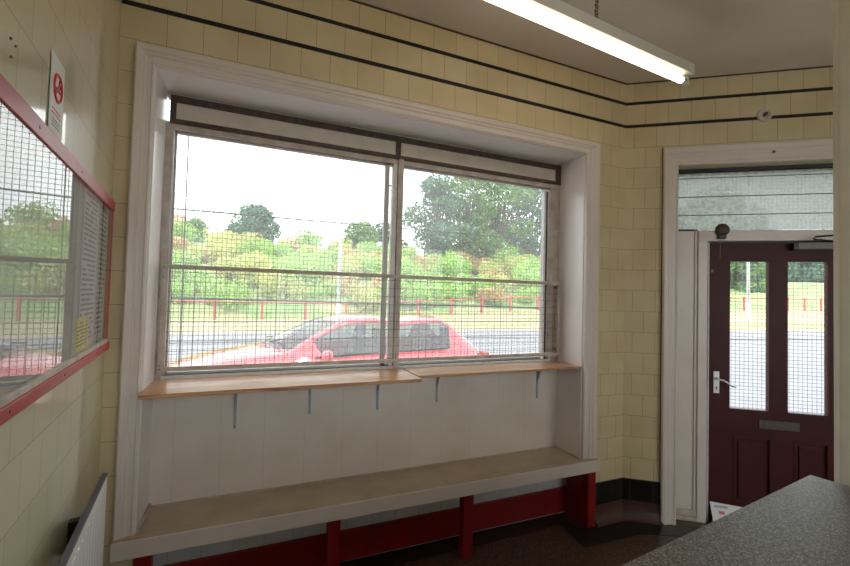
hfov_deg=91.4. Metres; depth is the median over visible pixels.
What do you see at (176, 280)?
shrub
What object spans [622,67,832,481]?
wall
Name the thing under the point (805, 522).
countertop
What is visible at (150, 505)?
trim
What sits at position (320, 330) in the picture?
parked car
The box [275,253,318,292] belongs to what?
shrub
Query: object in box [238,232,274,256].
shrub
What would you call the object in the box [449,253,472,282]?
shrub
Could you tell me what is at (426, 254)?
shrub
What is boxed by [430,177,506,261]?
tree
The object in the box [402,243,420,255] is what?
shrub
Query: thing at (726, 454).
door
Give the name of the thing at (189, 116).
window
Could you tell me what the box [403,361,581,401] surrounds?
shelf board
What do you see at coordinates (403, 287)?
shrub
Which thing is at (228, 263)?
shrub
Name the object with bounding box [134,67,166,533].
trim
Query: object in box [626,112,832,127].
trim
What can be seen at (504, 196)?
tree
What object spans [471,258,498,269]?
shrub
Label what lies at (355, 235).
tree
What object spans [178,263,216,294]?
shrub
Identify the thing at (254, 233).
shrub
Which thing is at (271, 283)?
shrub
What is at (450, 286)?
shrub
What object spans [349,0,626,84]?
trim
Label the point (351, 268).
shrub
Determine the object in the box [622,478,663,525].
baseboard
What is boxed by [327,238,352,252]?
shrub
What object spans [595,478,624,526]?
baseboard
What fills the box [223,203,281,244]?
tree
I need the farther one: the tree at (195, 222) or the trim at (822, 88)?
the tree at (195, 222)
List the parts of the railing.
post, rail, post, post, post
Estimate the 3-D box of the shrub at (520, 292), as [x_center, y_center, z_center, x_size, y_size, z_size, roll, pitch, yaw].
[6.597,0.790,27.002,1.874,1.116,1.560,3,-2,-37]
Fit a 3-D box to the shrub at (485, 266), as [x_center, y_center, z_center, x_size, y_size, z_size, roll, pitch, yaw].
[5.349,-1.209,33.890,2.253,1.604,2.395,1,-2,17]
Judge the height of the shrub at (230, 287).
1.604 m
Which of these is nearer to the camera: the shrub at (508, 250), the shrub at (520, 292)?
the shrub at (520, 292)
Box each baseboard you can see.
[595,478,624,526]
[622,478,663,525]
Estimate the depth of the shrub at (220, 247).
25.54 m
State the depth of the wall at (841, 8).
1.54 m
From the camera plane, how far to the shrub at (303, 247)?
31.02 m
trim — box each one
[112,41,600,540]
[122,0,625,127]
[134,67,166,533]
[136,445,579,532]
[157,67,584,164]
[247,0,626,105]
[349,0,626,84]
[556,155,584,458]
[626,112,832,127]
[627,65,832,84]
[627,87,832,105]
[659,148,662,507]
[660,138,832,524]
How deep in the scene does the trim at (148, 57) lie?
1.98 m
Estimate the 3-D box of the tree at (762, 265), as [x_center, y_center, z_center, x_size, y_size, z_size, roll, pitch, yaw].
[31.145,-2.370,41.015,7.339,8.673,6.180,2,-2,-23]
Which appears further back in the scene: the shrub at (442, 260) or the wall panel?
the shrub at (442, 260)
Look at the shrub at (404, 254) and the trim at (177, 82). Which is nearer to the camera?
the trim at (177, 82)
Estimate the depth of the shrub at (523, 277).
29.19 m
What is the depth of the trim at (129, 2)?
2.29 m
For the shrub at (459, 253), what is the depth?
35.60 m
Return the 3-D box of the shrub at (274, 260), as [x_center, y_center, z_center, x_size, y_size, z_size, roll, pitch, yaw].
[-8.893,-0.869,25.287,2.256,1.782,2.710,0,-2,33]
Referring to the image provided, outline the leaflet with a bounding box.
[710,501,741,520]
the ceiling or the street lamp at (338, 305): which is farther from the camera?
the street lamp at (338, 305)
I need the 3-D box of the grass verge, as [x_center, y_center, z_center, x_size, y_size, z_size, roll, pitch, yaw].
[4.017,1.497,16.302,105.321,1.250,19.503,2,-2,-9]
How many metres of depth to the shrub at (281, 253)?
30.11 m
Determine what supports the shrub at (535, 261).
on the bank
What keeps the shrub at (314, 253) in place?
on the bank
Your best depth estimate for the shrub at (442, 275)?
26.43 m
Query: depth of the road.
11.17 m
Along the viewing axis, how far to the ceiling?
2.50 m
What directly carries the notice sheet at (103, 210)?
attached to the notice board at (43, 185)
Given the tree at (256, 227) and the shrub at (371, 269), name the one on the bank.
the shrub at (371, 269)
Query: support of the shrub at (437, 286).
on the bank
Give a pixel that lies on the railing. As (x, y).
(538, 297)
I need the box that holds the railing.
[172,295,823,319]
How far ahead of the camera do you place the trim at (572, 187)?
3.02 m
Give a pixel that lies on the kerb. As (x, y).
(476, 336)
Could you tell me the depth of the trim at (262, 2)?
2.47 m
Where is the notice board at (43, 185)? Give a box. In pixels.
[0,73,114,425]
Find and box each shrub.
[171,279,196,302]
[172,246,202,277]
[173,216,199,243]
[173,236,195,251]
[173,245,217,262]
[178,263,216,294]
[198,278,252,308]
[201,226,236,244]
[203,232,242,254]
[206,240,251,265]
[212,255,244,279]
[233,232,263,243]
[233,250,273,286]
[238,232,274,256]
[254,266,308,299]
[255,255,296,277]
[256,239,294,257]
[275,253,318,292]
[276,236,301,250]
[287,249,327,265]
[293,226,323,249]
[297,243,326,255]
[298,256,334,282]
[301,279,341,300]
[322,246,345,269]
[322,276,369,295]
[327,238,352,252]
[329,247,363,262]
[334,253,362,279]
[345,283,380,309]
[355,240,377,252]
[355,251,381,278]
[362,251,381,259]
[365,253,388,272]
[367,270,387,288]
[377,273,421,309]
[387,246,416,258]
[401,254,416,273]
[401,256,426,288]
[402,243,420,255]
[402,282,449,307]
[410,255,440,272]
[413,252,432,262]
[426,249,463,283]
[431,274,458,291]
[442,284,472,298]
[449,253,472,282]
[450,250,471,263]
[457,273,491,294]
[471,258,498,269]
[476,258,503,273]
[476,287,510,302]
[481,273,511,289]
[482,269,513,279]
[488,246,520,266]
[500,255,527,274]
[512,259,539,286]
[512,264,539,294]
[512,287,537,302]
[523,254,539,272]
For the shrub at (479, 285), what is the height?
1.573 m
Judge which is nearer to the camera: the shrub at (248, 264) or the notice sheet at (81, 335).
the notice sheet at (81, 335)
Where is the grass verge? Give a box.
[169,310,823,332]
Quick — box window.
[154,92,560,379]
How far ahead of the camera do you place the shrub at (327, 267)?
25.46 m
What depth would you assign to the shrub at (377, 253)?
33.13 m
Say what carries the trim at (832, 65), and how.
attached to the wall at (644, 145)
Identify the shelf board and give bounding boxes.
[138,368,421,428]
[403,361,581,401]
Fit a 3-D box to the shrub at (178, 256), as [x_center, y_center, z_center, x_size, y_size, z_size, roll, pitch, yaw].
[-13.694,-1.177,23.294,2.177,1.890,2.366,0,-2,31]
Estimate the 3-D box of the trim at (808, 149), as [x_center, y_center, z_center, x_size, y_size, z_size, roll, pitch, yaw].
[2.435,0.375,2.820,1.490,2.705,0.039,1,-2,14]
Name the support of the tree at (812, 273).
on the field
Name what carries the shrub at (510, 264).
on the bank
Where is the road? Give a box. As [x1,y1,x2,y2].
[168,330,823,413]
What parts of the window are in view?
blank panel, blank panel, casement rail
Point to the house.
(175, 215)
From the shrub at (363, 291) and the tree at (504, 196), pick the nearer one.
the shrub at (363, 291)
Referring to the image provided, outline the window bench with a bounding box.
[109,447,599,565]
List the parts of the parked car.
window trim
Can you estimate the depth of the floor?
2.65 m
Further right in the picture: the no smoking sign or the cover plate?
the cover plate
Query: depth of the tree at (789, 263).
56.72 m
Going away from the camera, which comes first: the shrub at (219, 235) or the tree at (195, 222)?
the shrub at (219, 235)
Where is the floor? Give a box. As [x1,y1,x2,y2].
[339,512,712,565]
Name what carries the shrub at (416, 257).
on the bank
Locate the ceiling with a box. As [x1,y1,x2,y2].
[356,0,832,83]
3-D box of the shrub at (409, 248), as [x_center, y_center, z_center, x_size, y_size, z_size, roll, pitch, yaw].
[-1.999,-2.144,33.948,2.794,1.825,2.326,2,-2,-21]
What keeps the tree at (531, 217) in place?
on the bank
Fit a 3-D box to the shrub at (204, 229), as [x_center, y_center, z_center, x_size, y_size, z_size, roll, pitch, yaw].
[-15.142,-3.174,30.501,2.707,1.810,2.546,1,-2,8]
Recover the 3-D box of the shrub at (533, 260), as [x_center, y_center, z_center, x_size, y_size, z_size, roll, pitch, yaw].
[7.642,-0.775,32.043,2.488,2.220,2.288,3,-2,-35]
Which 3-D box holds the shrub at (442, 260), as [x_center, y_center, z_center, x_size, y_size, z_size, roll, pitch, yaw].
[1.368,-1.067,29.733,2.658,2.592,2.445,1,-2,11]
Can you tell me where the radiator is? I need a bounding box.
[57,472,107,565]
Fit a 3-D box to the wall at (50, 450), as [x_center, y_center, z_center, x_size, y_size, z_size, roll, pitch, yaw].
[-0.484,-0.040,-0.061,0.250,3.212,4.950,2,-2,-29]
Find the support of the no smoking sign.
attached to the wall at (50, 450)
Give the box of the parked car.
[169,311,488,366]
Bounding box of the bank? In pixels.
[170,242,823,319]
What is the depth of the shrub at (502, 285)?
28.67 m
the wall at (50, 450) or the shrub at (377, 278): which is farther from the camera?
the shrub at (377, 278)
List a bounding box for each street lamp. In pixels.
[336,161,343,313]
[746,262,750,320]
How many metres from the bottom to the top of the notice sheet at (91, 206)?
0.550 m
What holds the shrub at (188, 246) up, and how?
on the bank
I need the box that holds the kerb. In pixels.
[181,336,823,341]
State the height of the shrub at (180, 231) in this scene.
2.236 m
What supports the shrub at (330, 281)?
on the bank
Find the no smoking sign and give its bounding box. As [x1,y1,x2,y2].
[48,49,64,140]
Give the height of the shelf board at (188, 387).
0.285 m
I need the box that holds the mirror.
[321,350,332,360]
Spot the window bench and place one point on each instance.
(167, 528)
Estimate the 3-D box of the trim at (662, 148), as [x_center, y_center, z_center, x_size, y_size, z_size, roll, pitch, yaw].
[2.438,0.374,2.836,1.493,2.709,0.007,1,-2,14]
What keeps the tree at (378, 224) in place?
on the field
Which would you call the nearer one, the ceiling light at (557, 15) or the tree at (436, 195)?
the ceiling light at (557, 15)
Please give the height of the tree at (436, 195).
9.179 m
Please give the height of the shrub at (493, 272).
1.337 m
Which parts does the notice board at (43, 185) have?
rail, rail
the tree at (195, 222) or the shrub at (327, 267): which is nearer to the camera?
the shrub at (327, 267)
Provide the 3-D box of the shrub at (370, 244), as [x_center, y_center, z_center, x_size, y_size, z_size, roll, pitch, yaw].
[-5.078,-2.904,35.693,2.152,1.492,2.584,2,-2,-16]
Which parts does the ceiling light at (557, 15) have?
chain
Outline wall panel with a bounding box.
[148,370,556,504]
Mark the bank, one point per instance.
(809, 293)
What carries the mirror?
attached to the parked car
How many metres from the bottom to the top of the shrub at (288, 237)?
1.544 m
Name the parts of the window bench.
leg, leg, skirting, leg, panel, post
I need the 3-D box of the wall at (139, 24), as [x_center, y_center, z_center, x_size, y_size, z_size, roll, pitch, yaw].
[-0.030,0.051,2.615,3.146,3.212,0.320,2,-2,-23]
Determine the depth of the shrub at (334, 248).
29.10 m
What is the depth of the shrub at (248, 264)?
22.58 m
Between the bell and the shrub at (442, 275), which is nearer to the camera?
the bell
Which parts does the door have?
panel, handle plate, lever handle, raised panel, panel moulding, transom pane, letter plate, raised panel, panel moulding, closer arm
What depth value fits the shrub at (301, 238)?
33.15 m
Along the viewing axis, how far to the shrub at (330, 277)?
24.02 m
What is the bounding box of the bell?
[715,223,729,252]
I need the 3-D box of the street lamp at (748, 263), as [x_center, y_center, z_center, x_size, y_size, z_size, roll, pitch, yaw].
[17.062,-2.175,20.868,0.260,8.520,1.649,2,-2,-23]
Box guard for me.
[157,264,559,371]
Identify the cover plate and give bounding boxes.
[756,109,771,121]
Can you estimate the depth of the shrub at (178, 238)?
27.13 m
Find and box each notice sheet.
[74,316,88,353]
[79,188,98,344]
[94,202,107,340]
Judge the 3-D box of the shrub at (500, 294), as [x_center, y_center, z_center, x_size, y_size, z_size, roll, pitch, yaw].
[4.432,0.767,26.392,2.630,1.097,1.798,2,-2,-19]
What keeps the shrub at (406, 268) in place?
on the bank
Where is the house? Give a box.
[173,214,186,237]
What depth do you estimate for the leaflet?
2.95 m
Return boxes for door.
[676,163,833,522]
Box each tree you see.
[180,217,213,242]
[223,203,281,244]
[342,221,380,250]
[374,222,407,248]
[402,173,476,265]
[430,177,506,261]
[463,181,535,272]
[500,187,541,257]
[730,262,765,292]
[763,262,809,281]
[788,262,823,282]
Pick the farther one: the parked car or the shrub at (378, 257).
the shrub at (378, 257)
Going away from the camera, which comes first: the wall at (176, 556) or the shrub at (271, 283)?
the wall at (176, 556)
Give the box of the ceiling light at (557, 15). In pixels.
[485,0,694,86]
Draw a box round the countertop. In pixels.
[622,475,849,565]
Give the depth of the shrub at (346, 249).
31.15 m
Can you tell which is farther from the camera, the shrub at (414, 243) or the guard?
the shrub at (414, 243)
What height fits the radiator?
0.903 m
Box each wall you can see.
[0,0,121,565]
[99,0,626,565]
[153,478,565,565]
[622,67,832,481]
[833,0,849,485]
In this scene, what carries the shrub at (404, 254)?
on the bank
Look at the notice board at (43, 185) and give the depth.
0.98 m

